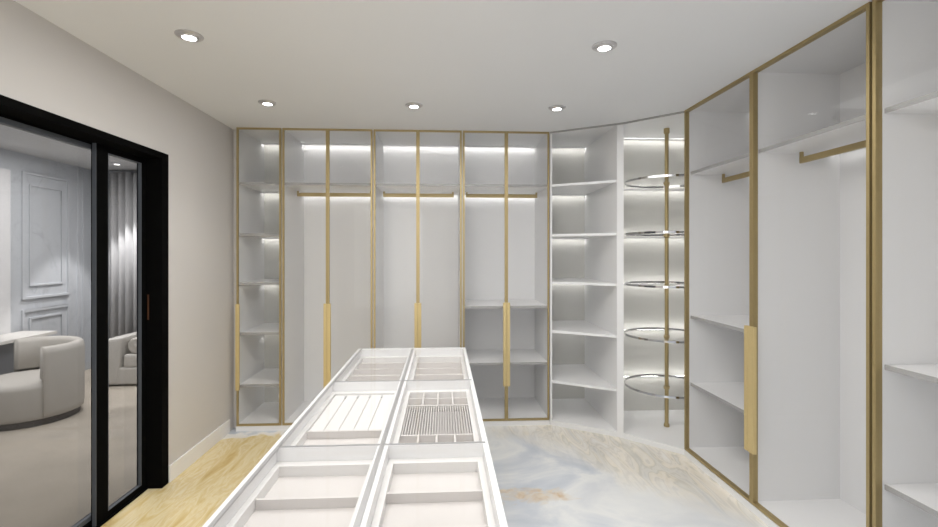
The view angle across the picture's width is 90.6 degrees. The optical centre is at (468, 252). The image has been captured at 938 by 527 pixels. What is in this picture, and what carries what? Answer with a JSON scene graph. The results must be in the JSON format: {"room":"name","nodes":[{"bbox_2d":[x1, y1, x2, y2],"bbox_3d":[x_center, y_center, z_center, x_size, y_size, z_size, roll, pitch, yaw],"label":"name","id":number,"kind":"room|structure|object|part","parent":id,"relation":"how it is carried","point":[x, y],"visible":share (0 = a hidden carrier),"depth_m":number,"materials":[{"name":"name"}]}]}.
{"room":"walk-in closet","nodes":[
{"label":"walk-in closet","id":0,"kind":"room"},
{"bbox_2d":[0,148,90,360],"bbox_3d":[-5.098,0.220,3.395,0.100,2.740,6.350,0,0,-3],"label":"wall","id":1,"kind":"structure","parent":0,"point":[46,203],"depth_m":5.74,"materials":[{"name":"white paint"}]},
{"bbox_2d":[0,168,10,334],"bbox_3d":[-5.119,0.330,4.926,0.030,2.520,0.510,0,0,-3],"label":"panel","id":2,"kind":"object","parent":1,"relation":"attached to","point":[5,174],"visible":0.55,"depth_m":5.12,"materials":[{"name":"white paint"}]},
{"bbox_2d":[21,171,69,299],"bbox_3d":[-5.165,-0.205,5.680,0.022,1.498,0.680,0,0,-3],"label":"trim","id":3,"kind":"structure","parent":1,"relation":"attached to","point":[23,173],"depth_m":5.46,"materials":[{"name":"grey paint"}]},
{"bbox_2d":[21,304,69,335],"bbox_3d":[-5.165,1.015,5.680,0.022,0.718,0.680,0,0,-3],"label":"trim","id":4,"kind":"structure","parent":1,"relation":"attached to","point":[23,312],"depth_m":5.69,"materials":[{"name":"grey paint"}]},
{"bbox_2d":[77,166,83,338],"bbox_3d":[-5.196,0.160,6.209,0.020,2.620,0.100,0,0,-3],"label":"trim","id":5,"kind":"structure","parent":1,"relation":"attached to","point":[78,167],"depth_m":6.17,"materials":[{"name":"grey paint"}]},
{"bbox_2d":[85,360,90,369],"bbox_3d":[-5.178,1.530,5.875,0.018,0.120,1.190,0,0,-3],"label":"baseboard","id":6,"kind":"structure","parent":1,"relation":"attached to","point":[87,363],"depth_m":6.33,"materials":[{"name":"grey paint"}]},
{"bbox_2d":[0,0,233,464],"bbox_3d":[-2.059,0.235,1.362,0.160,2.710,6.950,0,0,-3],"label":"wall","id":7,"kind":"structure","parent":0,"point":[43,66],"depth_m":3.36,"materials":[{"name":"grey paint"}]},
{"bbox_2d":[0,94,168,526],"bbox_3d":[-2.099,0.455,2.121,0.164,2.270,2.170,0,0,-3],"label":"door","id":8,"kind":"structure","parent":7,"relation":"in","point":[152,165],"depth_m":3.08,"materials":[{"name":"smoked glass"},{"name":"black metal"}]},
{"bbox_3d":[-2.157,0.469,1.958,0.029,2.217,1.700,0,0,-3],"label":"sliding panel","id":9,"kind":"part","parent":8,"relation":"part of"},
{"bbox_3d":[-2.179,0.471,2.903,0.029,2.213,0.448,0,0,-3],"label":"sliding panel","id":10,"kind":"part","parent":8,"relation":"part of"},
{"bbox_2d":[169,419,229,482],"bbox_3d":[-2.101,1.532,3.664,0.015,0.115,0.908,0,0,-3],"label":"baseboard","id":11,"kind":"structure","parent":7,"relation":"attached to","point":[182,463],"depth_m":3.57,"materials":[{"name":"paint"}]},
{"bbox_2d":[234,130,235,427],"bbox_3d":[-2.127,0.235,4.493,0.055,2.710,0.550,0,0,-3],"label":"trim","id":12,"kind":"structure","parent":7,"relation":"attached to","point":[234,130],"depth_m":4.22,"materials":[{"name":"grey paint"}]},
{"bbox_2d":[109,171,136,172],"bbox_3d":[-3.830,0.220,6.596,2.790,2.740,0.100,0,0,-3],"label":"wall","id":13,"kind":"structure","parent":0,"point":[109,171],"depth_m":6.49,"materials":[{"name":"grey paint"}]},
{"bbox_2d":[0,369,768,526],"bbox_3d":[-1.256,1.630,2.308,7.450,0.080,8.750,0,0,-3],"label":"floor","id":14,"kind":"structure","parent":0,"point":[547,475],"depth_m":3.26,"materials":[{"name":"stone"}]},
{"bbox_2d":[0,331,56,374],"bbox_3d":[-4.893,1.240,4.884,0.385,0.700,0.860,0,0,-3],"label":"side table","id":15,"kind":"object","parent":14,"relation":"on","point":[6,340],"visible":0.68,"depth_m":4.83,"materials":[{"name":"stone"}]},
{"bbox_2d":[0,336,84,431],"bbox_3d":[-4.252,1.229,4.506,0.809,0.722,0.809,0,0,-3],"label":"swivel armchair","id":16,"kind":"object","parent":14,"relation":"on","point":[46,385],"visible":1,"depth_m":4.37,"materials":[{"name":"fabric"}]},
{"bbox_3d":[-4.258,1.357,4.499,0.795,0.354,0.795,0,0,-3],"label":"seat","id":17,"kind":"part","parent":16,"relation":"part of","materials":[{"name":"fabric"}]},
{"bbox_2d":[109,332,136,384],"bbox_3d":[-3.708,1.220,5.942,1.539,0.700,0.800,0,0,-3],"label":"sofa","id":18,"kind":"object","parent":14,"relation":"on","point":[122,362],"visible":0.14,"depth_m":5.53,"materials":[{"name":"fabric"}]},
{"bbox_2d":[124,352,136,366],"bbox_3d":[-3.565,1.292,5.840,1.165,0.154,0.540,0,0,-3],"label":"seat cushion","id":19,"kind":"object","parent":18,"relation":"on","point":[130,358],"depth_m":5.54,"materials":[{"name":"fabric"}]},
{"bbox_2d":[128,337,136,352],"bbox_3d":[-4.030,1.117,5.794,0.192,0.192,0.420,0,0,-3],"label":"bolster","id":20,"kind":"object","parent":18,"relation":"on","point":[132,345],"visible":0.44,"depth_m":5.59,"materials":[{"name":"fabric"}]},
{"bbox_2d":[235,127,281,431],"bbox_3d":[-1.895,0.235,4.447,0.399,2.709,0.657,0,0,-3],"label":"wardrobe","id":21,"kind":"object","parent":14,"relation":"on","point":[258,306],"visible":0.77,"depth_m":4.40,"materials":[{"name":"white wood"}]},
{"bbox_3d":[-2.055,0.838,4.120,0.030,0.765,0.022,0,0,-3],"label":"handle","id":22,"kind":"part","parent":21,"relation":"part of","materials":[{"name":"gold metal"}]},
{"bbox_3d":[-2.086,0.207,4.449,0.018,2.635,0.593,0,0,-3],"label":"panel","id":23,"kind":"part","parent":21,"relation":"part of","materials":[{"name":"white plastic"}]},
{"bbox_3d":[-1.895,1.535,4.459,0.399,0.020,0.593,0,0,-3],"label":"panel","id":24,"kind":"part","parent":21,"relation":"part of","materials":[{"name":"white paint"}]},
{"bbox_2d":[240,323,278,332],"bbox_3d":[-1.896,0.726,4.465,0.363,0.022,0.580,0,0,-3],"label":"shelf","id":25,"kind":"object","parent":21,"relation":"attached to","point":[257,327],"depth_m":4.37,"materials":[{"name":"white paint"}]},
{"bbox_2d":[240,279,278,282],"bbox_3d":[-1.896,0.276,4.465,0.363,0.022,0.580,0,0,-3],"label":"shelf","id":26,"kind":"object","parent":21,"relation":"attached to","point":[241,280],"depth_m":4.31,"materials":[{"name":"white paint"}]},
{"bbox_3d":[-1.895,-1.114,4.459,0.399,0.008,0.593,0,0,-3],"label":"panel","id":27,"kind":"part","parent":21,"relation":"part of","materials":[{"name":"white plastic"}]},
{"bbox_2d":[241,368,278,383],"bbox_3d":[-1.896,1.191,4.465,0.363,0.022,0.580,0,0,-3],"label":"shelf","id":28,"kind":"object","parent":21,"relation":"attached to","point":[262,375],"depth_m":4.40,"materials":[{"name":"white paint"}]},
{"bbox_2d":[242,185,278,191],"bbox_3d":[-1.896,-0.624,4.465,0.363,0.022,0.580,0,0,-3],"label":"shelf","id":29,"kind":"object","parent":21,"relation":"attached to","point":[253,188],"depth_m":4.36,"materials":[{"name":"white paint"}]},
{"bbox_2d":[246,236,278,237],"bbox_3d":[-1.896,-0.164,4.465,0.363,0.022,0.580,0,0,-3],"label":"shelf","id":30,"kind":"object","parent":21,"relation":"attached to","point":[246,236],"depth_m":4.31,"materials":[{"name":"white paint"}]},
{"bbox_3d":[-1.913,0.213,4.766,0.399,2.663,0.020,0,0,-3],"label":"panel","id":31,"kind":"part","parent":21,"relation":"part of","materials":[{"name":"white wood"}]},
{"bbox_2d":[282,128,372,430],"bbox_3d":[-1.291,0.235,4.481,0.809,2.709,0.657,0,0,-3],"label":"wardrobe","id":32,"kind":"object","parent":14,"relation":"on","point":[327,174],"visible":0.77,"depth_m":4.77,"materials":[{"name":"white wood"}]},
{"bbox_3d":[-1.686,0.207,4.471,0.018,2.635,0.593,0,0,-3],"label":"panel","id":33,"kind":"part","parent":32,"relation":"part of","materials":[{"name":"white plastic"}]},
{"bbox_3d":[-1.291,1.535,4.493,0.809,0.020,0.593,0,0,-3],"label":"panel","id":34,"kind":"part","parent":32,"relation":"part of","materials":[{"name":"white paint"}]},
{"bbox_3d":[-1.474,0.212,4.174,0.398,2.662,0.020,0,0,-3],"label":"door","id":35,"kind":"part","parent":32,"relation":"part of","materials":[{"name":"clear glass"}]},
{"bbox_3d":[-1.289,0.838,4.163,0.030,0.765,0.022,0,0,-3],"label":"handle","id":36,"kind":"part","parent":32,"relation":"part of","materials":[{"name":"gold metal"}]},
{"bbox_3d":[-1.291,-1.114,4.493,0.809,0.008,0.593,0,0,-3],"label":"panel","id":37,"kind":"part","parent":32,"relation":"part of","materials":[{"name":"white plastic"}]},
{"bbox_2d":[286,185,370,192],"bbox_3d":[-1.292,-0.624,4.499,0.773,0.022,0.580,0,0,-3],"label":"shelf","id":38,"kind":"object","parent":32,"relation":"attached to","point":[295,188],"depth_m":4.41,"materials":[{"name":"white paint"}]},
{"bbox_3d":[-1.257,0.838,4.165,0.030,0.765,0.022,0,0,-3],"label":"handle","id":39,"kind":"part","parent":32,"relation":"part of","materials":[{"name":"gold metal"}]},
{"bbox_3d":[-1.298,-0.571,4.482,0.711,0.052,0.016,0,0,-3],"label":"hanging rail","id":40,"kind":"part","parent":32,"relation":"part of","materials":[{"name":"gold metal"}]},
{"bbox_3d":[-1.309,0.213,4.799,0.809,2.663,0.020,0,0,-3],"label":"panel","id":41,"kind":"part","parent":32,"relation":"part of","materials":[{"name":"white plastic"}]},
{"bbox_3d":[-1.075,0.212,4.196,0.398,2.662,0.020,0,0,-3],"label":"door","id":42,"kind":"part","parent":32,"relation":"part of","materials":[{"name":"clear glass"}]},
{"bbox_2d":[202,347,507,526],"bbox_3d":[-0.342,1.137,2.107,0.777,0.905,2.595,0,0,-3],"label":"island","id":43,"kind":"object","parent":14,"relation":"on","point":[397,437],"visible":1,"depth_m":1.66,"materials":[{"name":"white paint"}]},
{"bbox_3d":[-0.484,0.763,1.242,0.356,0.037,0.844,0,0,-3],"label":"drawer","id":44,"kind":"part","parent":43,"relation":"part of","materials":[{"name":"white wood"}]},
{"bbox_3d":[-0.531,0.763,2.089,0.356,0.037,0.829,0,0,-3],"label":"drawer","id":45,"kind":"part","parent":43,"relation":"part of","materials":[{"name":"white wood"}]},
{"bbox_3d":[-0.578,0.763,2.927,0.356,0.037,0.829,0,0,-3],"label":"drawer","id":46,"kind":"part","parent":43,"relation":"part of","materials":[{"name":"white wood"}]},
{"bbox_3d":[-0.097,0.763,1.264,0.341,0.037,0.844,0,0,-3],"label":"drawer","id":47,"kind":"part","parent":43,"relation":"part of","materials":[{"name":"white wood"}]},
{"bbox_3d":[-0.144,0.763,2.110,0.341,0.037,0.829,0,0,-3],"label":"drawer","id":48,"kind":"part","parent":43,"relation":"part of","materials":[{"name":"white wood"}]},
{"bbox_3d":[-0.191,0.763,2.949,0.341,0.037,0.829,0,0,-3],"label":"drawer","id":49,"kind":"part","parent":43,"relation":"part of","materials":[{"name":"white wood"}]},
{"bbox_2d":[373,129,461,347],"bbox_3d":[-0.482,0.235,4.527,0.809,2.709,0.657,0,0,-3],"label":"wardrobe","id":50,"kind":"object","parent":14,"relation":"on","point":[417,174],"visible":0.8,"depth_m":4.82,"materials":[{"name":"white wood"}]},
{"bbox_3d":[-0.878,0.207,4.516,0.018,2.635,0.593,0,0,-3],"label":"panel","id":51,"kind":"part","parent":50,"relation":"part of","materials":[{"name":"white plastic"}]},
{"bbox_3d":[-0.665,0.212,4.219,0.398,2.662,0.020,0,0,-3],"label":"door","id":52,"kind":"part","parent":50,"relation":"part of","materials":[{"name":"clear glass"}]},
{"bbox_3d":[-0.480,0.838,4.209,0.030,0.765,0.022,0,0,-3],"label":"handle","id":53,"kind":"part","parent":50,"relation":"part of","materials":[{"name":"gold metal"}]},
{"bbox_3d":[-0.483,-1.114,4.539,0.809,0.008,0.593,0,0,-3],"label":"panel","id":54,"kind":"part","parent":50,"relation":"part of","materials":[{"name":"white plastic"}]},
{"bbox_2d":[376,186,459,193],"bbox_3d":[-0.483,-0.624,4.544,0.773,0.022,0.580,0,0,-3],"label":"shelf","id":55,"kind":"object","parent":50,"relation":"attached to","point":[381,189],"depth_m":4.48,"materials":[{"name":"white paint"}]},
{"bbox_3d":[-0.492,-0.571,4.528,0.686,0.052,0.016,0,0,-3],"label":"hanging rail","id":56,"kind":"part","parent":50,"relation":"part of","materials":[{"name":"gold metal"}]},
{"bbox_3d":[-0.449,0.838,4.210,0.030,0.765,0.022,0,0,-3],"label":"handle","id":57,"kind":"part","parent":50,"relation":"part of","materials":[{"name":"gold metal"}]},
{"bbox_3d":[-0.266,0.212,4.242,0.398,2.662,0.020,0,0,-3],"label":"door","id":58,"kind":"part","parent":50,"relation":"part of","materials":[{"name":"clear glass"}]},
{"bbox_3d":[-0.088,0.207,4.561,0.018,2.635,0.593,0,0,-3],"label":"panel","id":59,"kind":"part","parent":50,"relation":"part of","materials":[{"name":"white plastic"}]},
{"bbox_2d":[462,131,549,425],"bbox_3d":[0.327,0.235,4.572,0.809,2.709,0.657,0,0,-3],"label":"wardrobe","id":60,"kind":"object","parent":14,"relation":"on","point":[505,174],"visible":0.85,"depth_m":4.87,"materials":[{"name":"white plastic"}]},
{"bbox_3d":[-0.069,0.207,4.562,0.018,2.635,0.593,0,0,-3],"label":"panel","id":61,"kind":"part","parent":60,"relation":"part of","materials":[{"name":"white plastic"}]},
{"bbox_3d":[0.144,0.212,4.265,0.398,2.662,0.020,0,0,-3],"label":"door","id":62,"kind":"part","parent":60,"relation":"part of","materials":[{"name":"clear glass"}]},
{"bbox_3d":[0.309,0.213,4.890,0.809,2.663,0.020,0,0,-3],"label":"panel","id":63,"kind":"part","parent":60,"relation":"part of","materials":[{"name":"white plastic"}]},
{"bbox_3d":[0.322,-0.571,4.573,0.706,0.052,0.016,0,0,-3],"label":"hanging rail","id":64,"kind":"part","parent":60,"relation":"part of","materials":[{"name":"gold metal"}]},
{"bbox_3d":[0.326,-1.114,4.584,0.809,0.008,0.593,0,0,-3],"label":"panel","id":65,"kind":"part","parent":60,"relation":"part of","materials":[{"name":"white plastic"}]},
{"bbox_3d":[0.329,0.838,4.254,0.030,0.765,0.022,0,0,-3],"label":"handle","id":66,"kind":"part","parent":60,"relation":"part of","materials":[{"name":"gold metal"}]},
{"bbox_2d":[465,299,546,305],"bbox_3d":[0.326,0.501,4.590,0.773,0.022,0.580,0,0,-3],"label":"shelf","id":67,"kind":"object","parent":60,"relation":"attached to","point":[468,302],"depth_m":4.59,"materials":[{"name":"white paint"}]},
{"bbox_2d":[465,187,546,193],"bbox_3d":[0.326,-0.624,4.590,0.773,0.022,0.580,0,0,-3],"label":"shelf","id":68,"kind":"object","parent":60,"relation":"attached to","point":[470,190],"depth_m":4.55,"materials":[{"name":"white paint"}]},
{"bbox_2d":[466,349,546,362],"bbox_3d":[0.326,1.026,4.590,0.773,0.022,0.580,0,0,-3],"label":"shelf","id":69,"kind":"object","parent":60,"relation":"attached to","point":[474,355],"depth_m":4.55,"materials":[{"name":"white paint"}]},
{"bbox_3d":[0.360,0.838,4.256,0.030,0.765,0.022,0,0,-3],"label":"handle","id":70,"kind":"part","parent":60,"relation":"part of","materials":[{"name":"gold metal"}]},
{"bbox_3d":[0.326,1.535,4.584,0.809,0.020,0.593,0,0,-3],"label":"panel","id":71,"kind":"part","parent":60,"relation":"part of","materials":[{"name":"white paint"}]},
{"bbox_3d":[0.543,0.212,4.287,0.398,2.662,0.020,0,0,-3],"label":"door","id":72,"kind":"part","parent":60,"relation":"part of","materials":[{"name":"clear glass"}]},
{"bbox_3d":[0.721,0.207,4.606,0.018,2.635,0.593,0,0,-3],"label":"panel","id":73,"kind":"part","parent":60,"relation":"part of","materials":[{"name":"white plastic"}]},
{"bbox_2d":[549,122,623,437],"bbox_3d":[1.021,0.235,4.448,0.557,2.710,0.982,0,0,-3],"label":"shelving unit","id":74,"kind":"object","parent":14,"relation":"on","point":[586,164],"visible":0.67,"depth_m":4.51,"materials":[{"name":"white wood"}]},
{"bbox_3d":[0.742,0.217,4.609,0.018,2.654,0.630,0,0,-3],"label":"panel","id":75,"kind":"part","parent":74,"relation":"part of","materials":[{"name":"white plastic"}]},
{"bbox_3d":[0.981,0.217,4.928,0.494,2.654,0.020,0,0,-3],"label":"panel","id":76,"kind":"part","parent":74,"relation":"part of","materials":[{"name":"white wood"}]},
{"bbox_3d":[0.998,-1.115,4.468,0.512,0.009,0.940,0,0,-3],"label":"panel","id":77,"kind":"part","parent":74,"relation":"part of","materials":[{"name":"white paint"}]},
{"bbox_3d":[1.007,1.191,4.464,0.493,0.022,0.907,0,0,-3],"label":"shelf","id":78,"kind":"part","parent":74,"relation":"part of","materials":[{"name":"white paint"}]},
{"bbox_3d":[1.007,0.726,4.464,0.493,0.022,0.907,0,0,-3],"label":"shelf","id":79,"kind":"part","parent":74,"relation":"part of","materials":[{"name":"white paint"}]},
{"bbox_3d":[1.007,0.276,4.464,0.493,0.022,0.907,0,0,-3],"label":"shelf","id":80,"kind":"part","parent":74,"relation":"part of","materials":[{"name":"white paint"}]},
{"bbox_3d":[1.007,-0.164,4.464,0.493,0.022,0.907,0,0,-3],"label":"shelf","id":81,"kind":"part","parent":74,"relation":"part of","materials":[{"name":"white paint"}]},
{"bbox_3d":[1.007,-0.624,4.464,0.493,0.022,0.907,0,0,-3],"label":"shelf","id":82,"kind":"part","parent":74,"relation":"part of","materials":[{"name":"white paint"}]},
{"bbox_3d":[1.039,-1.112,4.133,0.658,0.015,0.004,0,0,29],"label":"shadow trim","id":83,"kind":"part","parent":74,"relation":"part of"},
{"bbox_3d":[1.277,0.235,4.465,0.045,2.709,0.976,0,0,-3],"label":"panel","id":84,"kind":"part","parent":74,"relation":"part of","materials":[{"name":"white paint"}]},
{"bbox_2d":[624,111,684,454],"bbox_3d":[1.776,0.235,4.116,0.912,2.710,0.919,0,0,-3],"label":"shelf unit","id":85,"kind":"object","parent":14,"relation":"on","point":[644,139],"visible":0.31,"depth_m":4.55,"materials":[{"name":"white paint"}]},
{"bbox_2d":[624,128,683,426],"bbox_3d":[1.761,0.218,4.135,0.720,2.653,0.720,0,0,-3],"label":"shelf rack","id":86,"kind":"object","parent":85,"relation":"on","point":[667,175],"visible":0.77,"depth_m":4.12,"materials":[{"name":"gold metal"}]},
{"bbox_3d":[1.776,-1.115,4.121,0.912,0.009,0.909,0,0,-3],"label":"panel","id":87,"kind":"part","parent":85,"relation":"part of","materials":[{"name":"white paint"}]},
{"bbox_3d":[1.513,-1.112,3.815,0.494,0.015,0.004,0,0,41],"label":"shadow trim","id":88,"kind":"part","parent":85,"relation":"part of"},
{"bbox_2d":[684,2,871,526],"bbox_3d":[2.018,0.235,2.873,0.608,2.709,1.588,0,0,-3],"label":"wardrobe","id":89,"kind":"object","parent":14,"relation":"on","point":[778,159],"visible":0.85,"depth_m":2.87,"materials":[{"name":"white wood"}]},
{"bbox_3d":[1.731,0.212,3.255,0.031,2.662,0.792,0,0,-3],"label":"door","id":90,"kind":"part","parent":89,"relation":"part of","materials":[{"name":"clear glass"}]},
{"bbox_2d":[693,382,743,409],"bbox_3d":[2.020,1.026,3.267,0.520,0.022,0.766,0,0,-3],"label":"shelf","id":91,"kind":"object","parent":89,"relation":"attached to","point":[731,394],"depth_m":3.40,"materials":[{"name":"white paint"}]},
{"bbox_3d":[1.992,0.207,3.658,0.533,2.635,0.018,0,0,-3],"label":"panel","id":92,"kind":"part","parent":89,"relation":"part of","materials":[{"name":"white plastic"}]},
{"bbox_2d":[692,157,748,174],"bbox_3d":[2.020,-0.624,3.267,0.520,0.022,0.766,0,0,-3],"label":"shelf","id":93,"kind":"object","parent":89,"relation":"attached to","point":[736,165],"depth_m":3.37,"materials":[{"name":"white paint"}]},
{"bbox_2d":[695,315,748,328],"bbox_3d":[2.020,0.501,3.267,0.520,0.022,0.766,0,0,-3],"label":"shelf","id":94,"kind":"object","parent":89,"relation":"attached to","point":[727,321],"depth_m":3.42,"materials":[{"name":"white paint"}]},
{"bbox_3d":[1.994,-0.579,3.255,0.016,0.068,0.709,0,0,-3],"label":"hanging rail","id":95,"kind":"part","parent":89,"relation":"part of","materials":[{"name":"gold metal"}]},
{"bbox_3d":[1.725,0.835,2.875,0.023,0.770,0.034,0,0,-3],"label":"handle","id":96,"kind":"part","parent":89,"relation":"part of","materials":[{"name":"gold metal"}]},
{"bbox_3d":[1.728,0.835,2.831,0.023,0.770,0.050,0,0,-3],"label":"handle","id":97,"kind":"part","parent":89,"relation":"part of","materials":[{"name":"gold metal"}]},
{"bbox_3d":[2.036,1.535,2.874,0.533,0.020,1.588,0,0,-3],"label":"panel","id":98,"kind":"part","parent":89,"relation":"part of","materials":[{"name":"white paint"}]},
{"bbox_3d":[2.036,-1.114,2.874,0.533,0.008,1.588,0,0,-3],"label":"panel","id":99,"kind":"part","parent":89,"relation":"part of","materials":[{"name":"white plastic"}]},
{"bbox_3d":[2.038,0.207,2.874,0.529,2.635,0.018,0,0,-3],"label":"panel","id":100,"kind":"part","parent":89,"relation":"part of","materials":[{"name":"white plastic"}]},
{"bbox_3d":[1.776,0.212,2.462,0.031,2.662,0.792,0,0,-3],"label":"door","id":101,"kind":"part","parent":89,"relation":"part of","materials":[{"name":"clear glass"}]},
{"bbox_2d":[761,120,865,153],"bbox_3d":[2.064,-0.624,2.483,0.520,0.022,0.766,0,0,-3],"label":"shelf","id":102,"kind":"object","parent":89,"relation":"attached to","point":[847,132],"depth_m":2.54,"materials":[{"name":"white paint"}]},
{"bbox_3d":[2.038,-0.579,2.471,0.016,0.068,0.709,0,0,-3],"label":"hanging rail","id":103,"kind":"part","parent":89,"relation":"part of","materials":[{"name":"gold metal"}]},
{"bbox_3d":[2.312,0.213,2.890,0.020,2.663,1.588,0,0,-3],"label":"panel","id":104,"kind":"part","parent":89,"relation":"part of","materials":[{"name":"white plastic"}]},
{"bbox_2d":[872,0,937,526],"bbox_3d":[2.108,0.235,1.276,0.608,2.709,1.588,0,0,-3],"label":"wardrobe","id":105,"kind":"object","parent":14,"relation":"on","point":[904,32],"visible":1,"depth_m":2.04,"materials":[{"name":"white wood"}]},
{"bbox_3d":[1.821,0.212,1.657,0.031,2.662,0.792,0,0,-3],"label":"door","id":106,"kind":"part","parent":105,"relation":"part of","materials":[{"name":"gold metal"}]},
{"bbox_2d":[886,483,937,510],"bbox_3d":[2.109,1.026,1.669,0.520,0.022,0.766,0,0,-3],"label":"shelf","id":107,"kind":"object","parent":105,"relation":"attached to","point":[924,496],"depth_m":1.97,"materials":[{"name":"white paint"}]},
{"bbox_2d":[888,97,937,113],"bbox_3d":[2.109,-0.624,1.669,0.520,0.022,0.766,0,0,-3],"label":"shelf","id":108,"kind":"object","parent":105,"relation":"attached to","point":[920,105],"depth_m":1.96,"materials":[{"name":"white paint"}]},
{"bbox_2d":[889,364,937,377],"bbox_3d":[2.109,0.501,1.669,0.520,0.022,0.766,0,0,-3],"label":"shelf","id":109,"kind":"object","parent":105,"relation":"attached to","point":[912,370],"depth_m":1.97,"materials":[{"name":"white paint"}]},
{"bbox_3d":[2.125,-1.114,1.277,0.533,0.008,1.588,0,0,-3],"label":"panel","id":110,"kind":"part","parent":105,"relation":"part of","materials":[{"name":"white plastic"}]},
{"bbox_2d":[0,0,871,170],"bbox_3d":[-1.256,-1.185,2.308,7.450,0.130,8.750,0,0,-3],"label":"ceiling","id":111,"kind":"structure","parent":0,"point":[471,65],"depth_m":2.63,"materials":[{"name":"paint"}]},
{"bbox_2d":[109,172,136,337],"bbox_3d":[-4.034,0.230,6.441,1.905,2.680,0.110,0,0,-3],"label":"curtain","id":112,"kind":"object","parent":111,"relation":"hanging from","point":[122,186],"visible":0.1,"depth_m":6.38,"materials":[{"name":"fabric"}]},
{"bbox_2d":[174,29,203,41],"bbox_3d":[-1.440,-1.113,2.388,0.132,0.015,0.132,0,0,-3],"label":"recessed light","id":113,"kind":"object","parent":111,"relation":"in","point":[187,35],"visible":1,"depth_m":2.37,"materials":[{"name":"silver metal"}]},
{"bbox_2d":[258,100,276,105],"bbox_3d":[-1.498,-1.113,3.452,0.132,0.015,0.132,0,0,-3],"label":"recessed light","id":114,"kind":"object","parent":111,"relation":"in","point":[263,102],"visible":1,"depth_m":3.43,"materials":[{"name":"silver metal"}]},
{"bbox_2d":[405,102,422,108],"bbox_3d":[-0.416,-1.113,3.512,0.132,0.015,0.132,0,0,-3],"label":"recessed light","id":115,"kind":"object","parent":111,"relation":"in","point":[414,105],"visible":1,"depth_m":3.48,"materials":[{"name":"silver metal"}]},
{"bbox_2d":[548,105,565,110],"bbox_3d":[0.678,-1.113,3.574,0.132,0.015,0.132,0,0,-3],"label":"recessed light","id":116,"kind":"object","parent":111,"relation":"in","point":[554,107],"visible":1,"depth_m":3.55,"materials":[{"name":"silver metal"}]},
{"bbox_2d":[592,40,616,51],"bbox_3d":[0.733,-1.113,2.510,0.132,0.015,0.132,0,0,-3],"label":"recessed light","id":117,"kind":"object","parent":111,"relation":"in","point":[607,45],"visible":1,"depth_m":2.49,"materials":[{"name":"silver metal"}]}
]}

